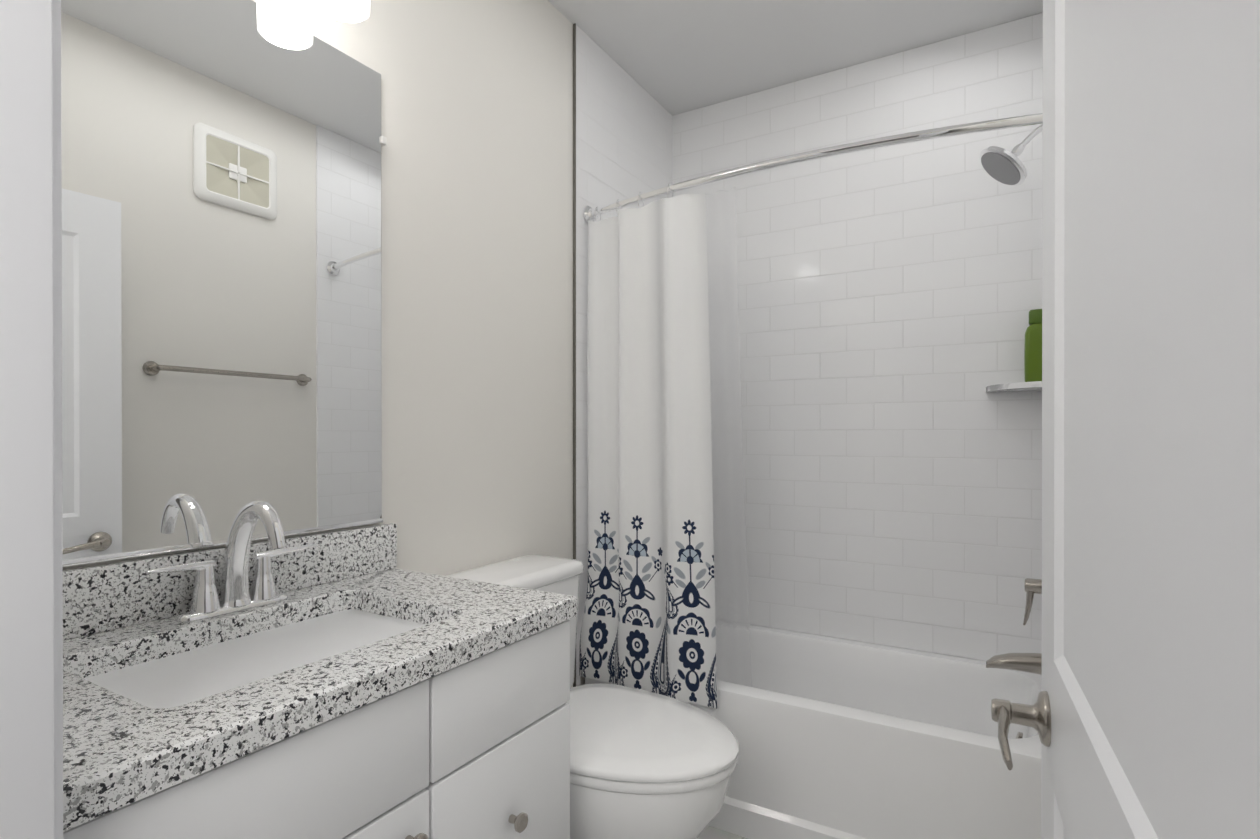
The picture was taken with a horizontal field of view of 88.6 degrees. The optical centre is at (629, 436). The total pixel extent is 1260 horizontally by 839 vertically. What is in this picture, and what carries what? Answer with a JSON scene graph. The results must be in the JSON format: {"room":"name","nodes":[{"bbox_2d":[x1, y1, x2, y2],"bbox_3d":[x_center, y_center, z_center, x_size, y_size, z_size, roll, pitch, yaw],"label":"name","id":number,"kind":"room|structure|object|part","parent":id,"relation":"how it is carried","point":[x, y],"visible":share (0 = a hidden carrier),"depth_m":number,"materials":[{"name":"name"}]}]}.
{"room":"bathroom","nodes":[
{"label":"bathroom","id":0,"kind":"room"},
{"bbox_2d":[63,0,584,687],"bbox_3d":[-0.472,-0.103,1.870,0.100,2.645,2.630,0,0,30],"label":"wall","id":1,"kind":"structure","parent":0,"point":[477,274],"depth_m":1.82,"materials":[{"name":"white paint"}]},
{"bbox_2d":[61,0,386,566],"bbox_3d":[-0.785,-0.329,1.220,0.012,1.071,0.777,0,0,30],"label":"mirror","id":2,"kind":"object","parent":1,"relation":"attached to","point":[221,263],"visible":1,"depth_m":1.22,"materials":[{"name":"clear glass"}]},
{"bbox_2d":[63,523,396,639],"bbox_3d":[-0.787,0.267,1.209,0.020,0.108,0.843,0,0,30],"label":"backsplash","id":3,"kind":"structure","parent":1,"relation":"attached to","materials":[{"name":"stone"}]},
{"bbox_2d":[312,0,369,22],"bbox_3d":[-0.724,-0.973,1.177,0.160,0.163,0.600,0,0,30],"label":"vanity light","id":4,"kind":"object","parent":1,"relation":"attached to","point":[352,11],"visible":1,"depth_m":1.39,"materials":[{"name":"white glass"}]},
{"bbox_2d":[573,23,575,686],"bbox_3d":[-0.192,-0.104,2.237,0.011,2.644,0.004,0,0,30],"label":"trim","id":5,"kind":"structure","parent":1,"relation":"attached to","point":[574,293],"depth_m":2.23,"materials":[{"name":"grey"}]},
{"bbox_2d":[576,665,579,685],"bbox_3d":[-0.185,1.008,2.253,0.010,0.420,0.025,0,0,30],"label":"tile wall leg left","id":6,"kind":"structure","parent":1,"relation":"attached to","point":[577,677],"depth_m":2.25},
{"bbox_2d":[576,25,671,665],"bbox_3d":[-0.004,-0.315,2.560,0.010,2.224,0.745,0,0,30],"label":"tiled wall","id":7,"kind":"structure","parent":1,"relation":"attached to","point":[623,134],"depth_m":2.36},
{"bbox_2d":[696,825,747,838],"bbox_3d":[0.327,1.273,0.606,2.760,0.100,4.010,0,0,30],"label":"floor","id":8,"kind":"structure","parent":0,"point":[709,832],"depth_m":1.98,"materials":[{"name":"grey tile"}]},
{"bbox_2d":[63,500,576,838],"bbox_3d":[-0.549,0.668,1.071,0.572,1.107,0.843,0,0,30],"label":"bathroom vanity","id":9,"kind":"object","parent":8,"relation":"on","point":[355,683],"visible":1,"depth_m":1.02,"materials":[{"name":"painted wood"},{"name":"speckled granite"},{"name":"brushed nickel"}]},
{"bbox_2d":[146,500,318,622],"bbox_3d":[-0.680,0.217,1.167,0.172,0.206,0.305,0,0,30],"label":"faucet","id":10,"kind":"object","parent":9,"relation":"on","point":[236,605],"depth_m":1.18,"materials":[{"name":"silver metal"}]},
{"bbox_3d":[-0.429,0.826,0.788,0.018,0.576,0.463,0,0,30],"label":"door","id":11,"kind":"part","parent":9,"relation":"part of","materials":[{"name":"white wood"}]},
{"bbox_3d":[-0.312,0.592,0.939,0.030,0.031,0.031,0,0,30],"label":"knob","id":12,"kind":"part","parent":9,"relation":"part of","materials":[{"name":"silver metal"}]},
{"bbox_3d":[-0.218,0.679,1.147,0.018,0.284,0.359,0,0,30],"label":"drawer","id":13,"kind":"part","parent":9,"relation":"part of","materials":[{"name":"white wood"}]},
{"bbox_3d":[-0.218,0.450,1.147,0.018,0.163,0.359,0,0,30],"label":"drawer","id":14,"kind":"part","parent":9,"relation":"part of","materials":[{"name":"white wood"}]},
{"bbox_3d":[-0.198,0.676,1.135,0.030,0.031,0.031,0,0,30],"label":"knob","id":15,"kind":"part","parent":9,"relation":"part of","materials":[{"name":"silver metal"}]},
{"bbox_2d":[444,555,738,838],"bbox_3d":[-0.103,0.792,1.625,0.775,0.856,0.484,0,0,30],"label":"toilet","id":16,"kind":"object","parent":8,"relation":"on","point":[644,764],"visible":0.38,"depth_m":1.43,"materials":[{"name":"white ceramic"}]},
{"bbox_3d":[-0.341,0.576,1.764,0.209,0.344,0.464,0,0,30],"label":"tank","id":17,"kind":"part","parent":16,"relation":"part of","materials":[{"name":"white ceramic"}]},
{"bbox_3d":[-0.027,0.986,1.581,0.562,0.468,0.416,0,0,30],"label":"bowl","id":18,"kind":"part","parent":16,"relation":"part of","materials":[{"name":"white ceramic"}]},
{"bbox_3d":[-0.006,0.710,1.569,0.552,0.029,0.444,0,0,30],"label":"lid","id":19,"kind":"part","parent":16,"relation":"part of","materials":[{"name":"white plastic"}]},
{"bbox_3d":[-0.006,0.738,1.569,0.546,0.021,0.438,0,0,30],"label":"seat","id":20,"kind":"part","parent":16,"relation":"part of","materials":[{"name":"white plastic"}]},
{"bbox_2d":[585,625,1041,838],"bbox_3d":[0.629,1.003,2.209,1.434,0.430,0.711,0,0,30],"label":"bathtub","id":21,"kind":"object","parent":8,"relation":"on","point":[836,738],"visible":0.52,"depth_m":1.90,"materials":[{"name":"white ceramic"}]},
{"bbox_2d":[548,0,1042,115],"bbox_3d":[0.201,-1.475,1.472,1.660,0.100,2.630,0,0,30],"label":"ceiling","id":22,"kind":"structure","parent":0,"point":[673,57],"depth_m":2.29,"materials":[{"name":"white paint"}]},
{"bbox_3d":[0.841,-0.105,2.567,1.460,2.645,0.100,0,0,30],"label":"wall","id":23,"kind":"structure","parent":0,"visible":0},
{"bbox_2d":[672,13,1042,660],"bbox_3d":[0.813,-0.315,2.519,1.460,2.224,0.010,0,0,30],"label":"tiled wall","id":24,"kind":"structure","parent":23,"relation":"attached to","point":[889,298],"depth_m":2.42,"materials":[{"name":"white tile"}]},
{"bbox_2d":[986,381,1041,391],"bbox_3d":[1.284,-0.163,2.113,0.215,0.018,0.215,0,0,30],"label":"corner shelf","id":25,"kind":"object","parent":24,"relation":"attached to","point":[1024,386],"visible":0.77,"depth_m":2.09,"materials":[{"name":"stone"}]},
{"bbox_2d":[1024,309,1041,381],"bbox_3d":[1.340,-0.293,2.118,0.080,0.242,0.050,0,0,30],"label":"shampoo bottle","id":26,"kind":"object","parent":25,"relation":"on","point":[1033,355],"visible":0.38,"depth_m":2.10,"materials":[{"name":"green plastic"}]},
{"bbox_3d":[0.875,-0.101,1.082,0.100,2.645,2.630,0,0,30],"label":"wall","id":27,"kind":"structure","parent":0,"visible":0},
{"bbox_3d":[1.248,-0.313,1.827,0.010,2.224,0.745,0,0,30],"label":"tiled wall","id":28,"kind":"structure","parent":27,"relation":"attached to","visible":0},
{"bbox_2d":[583,113,1042,223],"bbox_3d":[0.453,-0.786,1.904,1.439,0.064,0.142,0,0,30],"label":"shower curtain rod","id":29,"kind":"object","parent":28,"relation":"attached to","point":[589,213],"visible":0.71,"depth_m":1.77,"materials":[{"name":"silver metal"}]},
{"bbox_2d":[579,183,751,708],"bbox_3d":[0.107,0.072,2.164,0.571,1.753,0.243,0,0,30],"label":"shower curtain","id":30,"kind":"object","parent":29,"relation":"hanging from","point":[666,611],"visible":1,"depth_m":2.08,"materials":[{"name":"fabric"}]},
{"bbox_2d":[980,124,1042,185],"bbox_3d":[1.155,-0.843,1.897,0.227,0.187,0.151,0,0,30],"label":"shower head","id":31,"kind":"object","parent":28,"relation":"attached to","point":[1003,165],"visible":0.75,"depth_m":1.90},
{"bbox_2d":[986,578,1041,674],"bbox_3d":[1.179,0.533,1.925,0.204,0.349,0.170,0,0,30],"label":"tub faucet","id":32,"kind":"object","parent":28,"relation":"attached to","point":[1028,662],"visible":0.4,"depth_m":1.91,"materials":[{"name":"silver metal"}]},
{"bbox_3d":[1.179,0.673,1.925,0.204,0.070,0.066,0,0,30],"label":"tub faucet spout","id":33,"kind":"part","parent":32,"relation":"part of","materials":[{"name":"silver metal"}]},
{"bbox_3d":[-0.800,-0.100,0.631,0.585,2.645,0.160,0,0,30],"label":"wall","id":34,"kind":"structure","parent":0,"visible":0},
{"bbox_2d":[0,0,62,838],"bbox_3d":[-0.546,0.171,0.489,0.042,2.105,0.181,0,0,30],"label":"door frame","id":35,"kind":"structure","parent":34,"relation":"attached to","point":[26,531],"depth_m":0.53,"materials":[{"name":"white"}]},
{"bbox_3d":[-0.510,0.170,0.564,0.028,2.105,0.016,0,0,30],"label":"inside door trim","id":36,"kind":"part","parent":35,"relation":"part of","materials":[{"name":"white paint"}]},
{"bbox_3d":[0.164,0.209,0.067,0.020,2.030,0.170,0,0,30],"label":"door frame","id":37,"kind":"structure","parent":0,"visible":0},
{"bbox_2d":[1041,0,1259,838],"bbox_3d":[0.392,0.210,0.501,0.035,2.015,0.810,0,0,26],"label":"door","id":38,"kind":"structure","parent":37,"relation":"attached to","point":[1151,414],"depth_m":0.43,"materials":[{"name":"white"}]},
{"bbox_2d":[991,691,1050,769],"bbox_3d":[0.525,0.357,0.771,0.161,0.066,0.151,0,0,26],"label":"door handle","id":39,"kind":"object","parent":38,"relation":"attached to","point":[1005,714],"depth_m":0.81,"materials":[{"name":"silver metal"}]}
]}

